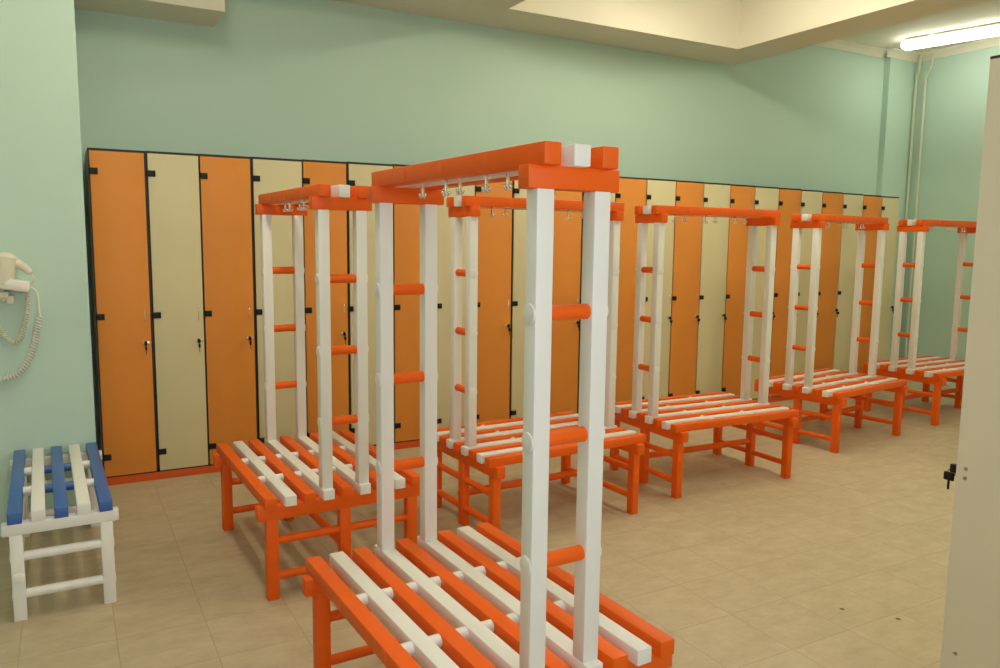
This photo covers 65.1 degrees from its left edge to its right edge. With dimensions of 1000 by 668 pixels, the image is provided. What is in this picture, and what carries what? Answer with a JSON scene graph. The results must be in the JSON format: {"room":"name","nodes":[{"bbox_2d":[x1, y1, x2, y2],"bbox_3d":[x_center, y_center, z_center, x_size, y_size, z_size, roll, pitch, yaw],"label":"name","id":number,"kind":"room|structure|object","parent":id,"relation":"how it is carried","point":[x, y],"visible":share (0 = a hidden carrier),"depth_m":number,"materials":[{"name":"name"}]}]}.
{"room":"changing room","nodes":[
{"label":"changing room","id":0,"kind":"room"},
{"bbox_2d":[0,0,95,536],"bbox_3d":[-3.611,-0.754,3.584,2.984,3.450,1.235,-3,8,-29],"label":"wall","id":1,"kind":"structure","parent":0,"point":[50,404],"depth_m":3.72,"materials":[{"name":"green paint"}]},
{"bbox_2d":[0,252,42,382],"bbox_3d":[-2.300,-0.070,3.620,0.322,0.613,0.122,-3,8,-29],"label":"hair dryer","id":2,"kind":"object","parent":1,"relation":"attached to","point":[9,262],"visible":1,"depth_m":3.62,"materials":[{"name":"white plastic"}]},
{"bbox_2d":[74,0,884,449],"bbox_3d":[0.889,-1.073,6.713,7.936,3.450,0.100,-3,8,-29],"label":"wall","id":3,"kind":"structure","parent":0,"point":[325,80],"depth_m":5.82,"materials":[{"name":"green paint"}]},
{"bbox_2d":[74,0,224,26],"bbox_3d":[-2.091,-2.065,4.636,0.813,0.280,0.396,-3,8,-29],"label":"trim","id":4,"kind":"structure","parent":3,"relation":"attached to","point":[197,12],"depth_m":4.65,"materials":[{"name":"beige paint"}]},
{"bbox_2d":[331,0,989,65],"bbox_3d":[-0.269,-2.178,2.930,8.330,0.390,5.100,-3,8,-29],"label":"ceiling","id":5,"kind":"structure","parent":3,"relation":"attached to","point":[728,32],"depth_m":6.04,"materials":[{"name":"beige paint"}]},
{"bbox_2d":[816,39,886,58],"bbox_3d":[3.094,-2.855,7.626,2.150,0.075,0.066,-3,8,-29],"label":"trim","id":6,"kind":"structure","parent":3,"relation":"attached to","point":[837,44],"depth_m":7.90,"materials":[{"name":"beige paint"}]},
{"bbox_2d":[0,377,960,667],"bbox_3d":[1.115,1.109,3.425,11.120,0.100,6.500,-3,8,-29],"label":"floor","id":7,"kind":"structure","parent":0,"point":[842,561],"depth_m":3.56,"materials":[{"name":"beige tile"}]},
{"bbox_2d":[1,442,118,621],"bbox_3d":[-1.918,0.810,3.423,0.391,0.421,1.002,-3,8,-30],"label":"bench","id":8,"kind":"object","parent":7,"relation":"on","point":[94,507],"visible":1,"depth_m":3.07,"materials":[{"name":"blue wood"}]},
{"bbox_2d":[85,147,157,477],"bbox_3d":[-2.256,-0.124,4.675,0.293,1.879,0.543,-3,8,-29],"label":"locker","id":9,"kind":"object","parent":7,"relation":"on","point":[115,178],"visible":0.98,"depth_m":4.49,"materials":[{"name":"orange laminate"}]},
{"bbox_2d":[145,151,208,471],"bbox_3d":[-2.002,-0.138,4.815,0.287,1.880,0.543,-3,8,-29],"label":"locker","id":10,"kind":"object","parent":7,"relation":"on","point":[172,178],"visible":1,"depth_m":4.62,"materials":[{"name":"beige laminate"}]},
{"bbox_2d":[199,154,257,465],"bbox_3d":[-1.746,-0.153,4.956,0.299,1.882,0.543,-3,8,-29],"label":"locker","id":11,"kind":"object","parent":7,"relation":"on","point":[225,182],"visible":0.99,"depth_m":4.76,"materials":[{"name":"orange laminate"}]},
{"bbox_2d":[251,157,301,443],"bbox_3d":[-1.480,-0.168,5.103,0.309,1.883,0.543,-3,8,-29],"label":"locker","id":12,"kind":"object","parent":7,"relation":"on","point":[268,175],"visible":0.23,"depth_m":4.89,"materials":[{"name":"beige laminate"}]},
{"bbox_2d":[213,184,419,600],"bbox_3d":[-0.865,0.183,3.584,0.716,1.653,0.977,-3,8,-30],"label":"bench","id":13,"kind":"object","parent":7,"relation":"on","point":[320,472],"visible":0.95,"depth_m":3.28,"materials":[{"name":"orange wood"}]},
{"bbox_2d":[301,159,349,437],"bbox_3d":[-1.218,-0.183,5.247,0.290,1.886,0.543,-3,8,-29],"label":"locker","id":14,"kind":"object","parent":7,"relation":"on","point":[314,172],"visible":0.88,"depth_m":5.05,"materials":[{"name":"orange laminate"}]},
{"bbox_2d":[347,162,392,445],"bbox_3d":[-0.954,-0.199,5.393,0.314,1.888,0.543,-3,8,-29],"label":"locker","id":15,"kind":"object","parent":7,"relation":"on","point":[358,173],"visible":0.19,"depth_m":5.17,"materials":[{"name":"beige laminate"}]},
{"bbox_2d":[393,164,419,442],"bbox_3d":[-0.684,-0.215,5.542,0.305,1.891,0.543,-3,8,-29],"label":"locker","id":16,"kind":"object","parent":7,"relation":"on","point":[406,217],"visible":0.23,"depth_m":5.34,"materials":[{"name":"orange laminate"}]},
{"bbox_2d":[107,396,793,485],"bbox_3d":[0.702,0.667,6.468,7.116,0.047,0.473,-3,8,-29],"label":"plinth","id":17,"kind":"object","parent":7,"relation":"on","point":[409,444],"visible":0.02,"depth_m":4.74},
{"bbox_2d":[437,185,474,427],"bbox_3d":[-0.417,-0.231,5.689,0.305,1.894,0.543,-3,8,-29],"label":"locker","id":18,"kind":"object","parent":7,"relation":"on","point":[444,222],"visible":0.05,"depth_m":5.48,"materials":[{"name":"beige laminate"}]},
{"bbox_2d":[302,141,674,667],"bbox_3d":[-0.080,0.356,2.212,0.716,1.653,0.977,-3,8,-31],"label":"bench","id":19,"kind":"object","parent":7,"relation":"on","point":[484,597],"visible":1,"depth_m":2.03,"materials":[{"name":"orange wood"}]},
{"bbox_2d":[475,181,512,422],"bbox_3d":[-0.150,-0.246,5.837,0.306,1.896,0.543,-3,8,-29],"label":"locker","id":20,"kind":"object","parent":7,"relation":"on","point":[494,233],"visible":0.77,"depth_m":5.66,"materials":[{"name":"orange laminate"}]},
{"bbox_2d":[509,180,526,418],"bbox_3d":[0.117,-0.262,5.984,0.305,1.899,0.543,-3,8,-29],"label":"locker","id":21,"kind":"object","parent":7,"relation":"on","point":[518,266],"visible":0.27,"depth_m":5.75,"materials":[{"name":"beige laminate"}]},
{"bbox_2d":[437,196,645,529],"bbox_3d":[0.193,0.130,4.140,0.977,1.653,0.716,-3,8,-31],"label":"bench","id":22,"kind":"object","parent":7,"relation":"on","point":[487,447],"visible":0.66,"depth_m":3.96,"materials":[{"name":"orange wood"}]},
{"bbox_2d":[550,191,581,413],"bbox_3d":[0.384,-0.277,6.131,0.305,1.900,0.543,-3,8,-29],"label":"locker","id":23,"kind":"object","parent":7,"relation":"on","point":[567,232],"visible":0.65,"depth_m":5.96,"materials":[{"name":"orange laminate"}]},
{"bbox_2d":[577,192,614,412],"bbox_3d":[0.651,-0.291,6.279,0.305,1.900,0.543,-3,8,-29],"label":"locker","id":24,"kind":"object","parent":7,"relation":"on","point":[612,199],"visible":0.08,"depth_m":6.05,"materials":[{"name":"beige laminate"}]},
{"bbox_2d":[615,176,646,401],"bbox_3d":[0.917,-0.306,6.426,0.305,1.901,0.543,-3,8,-29],"label":"locker","id":25,"kind":"object","parent":7,"relation":"on","point":[632,190],"visible":0.14,"depth_m":6.22,"materials":[{"name":"orange laminate"}]},
{"bbox_2d":[642,178,675,398],"bbox_3d":[1.183,-0.321,6.572,0.303,1.902,0.543,-3,8,-29],"label":"locker","id":26,"kind":"object","parent":7,"relation":"on","point":[658,191],"visible":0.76,"depth_m":6.38,"materials":[{"name":"beige laminate"}]},
{"bbox_2d":[668,180,703,396],"bbox_3d":[1.447,-0.334,6.718,0.301,1.900,0.543,-3,8,-29],"label":"locker","id":27,"kind":"object","parent":7,"relation":"on","point":[688,234],"visible":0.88,"depth_m":6.53,"materials":[{"name":"orange laminate"}]},
{"bbox_2d":[609,205,798,498],"bbox_3d":[1.261,0.059,4.840,0.977,1.653,0.716,-3,8,-27],"label":"bench","id":28,"kind":"object","parent":7,"relation":"on","point":[671,417],"visible":0.98,"depth_m":4.74,"materials":[{"name":"orange wood"}]},
{"bbox_2d":[695,182,730,393],"bbox_3d":[1.712,-0.347,6.865,0.304,1.898,0.543,-3,8,-29],"label":"locker","id":29,"kind":"object","parent":7,"relation":"on","point":[714,239],"visible":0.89,"depth_m":6.67,"materials":[{"name":"beige laminate"}]},
{"bbox_2d":[721,184,754,395],"bbox_3d":[1.971,-0.360,7.008,0.289,1.895,0.543,-3,8,-29],"label":"locker","id":30,"kind":"object","parent":7,"relation":"on","point":[741,196],"visible":0.3,"depth_m":6.80,"materials":[{"name":"orange laminate"}]},
{"bbox_2d":[750,186,778,398],"bbox_3d":[2.228,-0.373,7.150,0.298,1.893,0.543,-3,8,-29],"label":"locker","id":31,"kind":"object","parent":7,"relation":"on","point":[765,197],"visible":0.28,"depth_m":6.93,"materials":[{"name":"beige laminate"}]},
{"bbox_2d":[768,188,800,397],"bbox_3d":[2.482,-0.386,7.291,0.285,1.891,0.543,-3,8,-29],"label":"locker","id":32,"kind":"object","parent":7,"relation":"on","point":[789,203],"visible":0.21,"depth_m":7.07,"materials":[{"name":"orange laminate"}]},
{"bbox_2d":[794,189,822,372],"bbox_3d":[2.731,-0.397,7.428,0.284,1.887,0.543,-3,8,-29],"label":"locker","id":33,"kind":"object","parent":7,"relation":"on","point":[811,200],"visible":0.29,"depth_m":7.20,"materials":[{"name":"beige laminate"}]},
{"bbox_2d":[814,191,843,369],"bbox_3d":[2.982,-0.408,7.567,0.290,1.883,0.543,-3,8,-29],"label":"locker","id":34,"kind":"object","parent":7,"relation":"on","point":[832,202],"visible":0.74,"depth_m":7.37,"materials":[{"name":"orange laminate"}]},
{"bbox_2d":[754,214,907,452],"bbox_3d":[2.513,-0.050,5.880,0.977,1.653,0.716,-4,8,-37],"label":"bench","id":35,"kind":"object","parent":7,"relation":"on","point":[824,386],"visible":0.98,"depth_m":5.72,"materials":[{"name":"orange wood"}]},
{"bbox_2d":[833,193,862,370],"bbox_3d":[3.235,-0.420,7.707,0.288,1.879,0.543,-3,8,-29],"label":"locker","id":36,"kind":"object","parent":7,"relation":"on","point":[852,203],"visible":0.2,"depth_m":7.50,"materials":[{"name":"beige laminate"}]},
{"bbox_2d":[857,195,881,373],"bbox_3d":[3.481,-0.431,7.843,0.275,1.875,0.543,-3,8,-29],"label":"locker","id":37,"kind":"object","parent":7,"relation":"on","point":[871,203],"visible":0.16,"depth_m":7.65,"materials":[{"name":"orange laminate"}]},
{"bbox_2d":[877,196,898,376],"bbox_3d":[3.721,-0.442,7.976,0.275,1.871,0.543,-3,8,-29],"label":"locker","id":38,"kind":"object","parent":7,"relation":"on","point":[889,205],"visible":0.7,"depth_m":7.79,"materials":[{"name":"beige laminate"}]},
{"bbox_2d":[862,219,976,425],"bbox_3d":[3.753,-0.137,6.730,0.977,1.653,0.716,-3,8,-30],"label":"bench","id":39,"kind":"object","parent":7,"relation":"on","point":[927,370],"visible":0.84,"depth_m":6.54,"materials":[{"name":"orange wood"}]},
{"bbox_2d":[940,55,999,667],"bbox_3d":[1.480,0.262,2.007,0.301,1.926,0.543,-3,8,-29],"label":"door","id":40,"kind":"structure","parent":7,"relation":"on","point":[971,624],"depth_m":2.08,"materials":[{"name":"beige laminate"}]},
{"bbox_2d":[876,56,916,358],"bbox_3d":[4.206,-1.241,8.450,0.440,3.450,0.066,-3,8,-29],"label":"wall","id":41,"kind":"structure","parent":0,"point":[899,75],"depth_m":8.30,"materials":[{"name":"green paint"}]},
{"bbox_2d":[887,48,919,62],"bbox_3d":[4.229,-2.908,8.178,0.506,0.075,0.066,-3,8,-29],"label":"trim","id":42,"kind":"structure","parent":41,"relation":"attached to","point":[892,52],"depth_m":8.16,"materials":[{"name":"beige paint"}]},
{"bbox_2d":[839,0,999,52],"bbox_3d":[1.157,-2.416,3.006,11.120,0.100,6.500,-3,8,-29],"label":"ceiling","id":43,"kind":"structure","parent":0,"point":[988,12],"depth_m":7.24,"materials":[{"name":"beige paint"}]},
{"bbox_2d":[901,23,999,50],"bbox_3d":[4.418,-2.772,7.181,0.150,0.105,1.375,-5,9,-42],"label":"ceiling lamp","id":44,"kind":"object","parent":43,"relation":"attached to","point":[933,39],"visible":1,"depth_m":7.32,"materials":[{"name":"beige plastic"}]},
{"bbox_2d":[898,46,999,385],"bbox_3d":[5.954,-0.914,5.876,0.100,3.450,6.300,-3,8,-29],"label":"wall","id":45,"kind":"structure","parent":0,"point":[957,85],"depth_m":8.13,"materials":[{"name":"green paint"}]},
{"bbox_2d":[904,55,921,219],"bbox_3d":[4.403,-1.242,8.476,0.050,3.450,0.069,2,7,7],"label":"pipe","id":46,"kind":"object","parent":45,"relation":"attached to","point":[920,56],"visible":0.67,"depth_m":8.37,"materials":[{"name":"beige metal"}]},
{"bbox_2d":[904,53,933,357],"bbox_3d":[4.461,-1.228,8.370,0.054,3.450,0.090,0,7,-9],"label":"pipe","id":47,"kind":"object","parent":45,"relation":"attached to","point":[926,75],"visible":0.86,"depth_m":8.35,"materials":[{"name":"beige metal"}]},
{"bbox_2d":[917,36,999,61],"bbox_3d":[5.917,-2.582,5.608,0.066,0.075,6.234,-3,8,-29],"label":"trim","id":48,"kind":"structure","parent":45,"relation":"attached to","point":[991,42],"depth_m":7.88,"materials":[{"name":"beige paint"}]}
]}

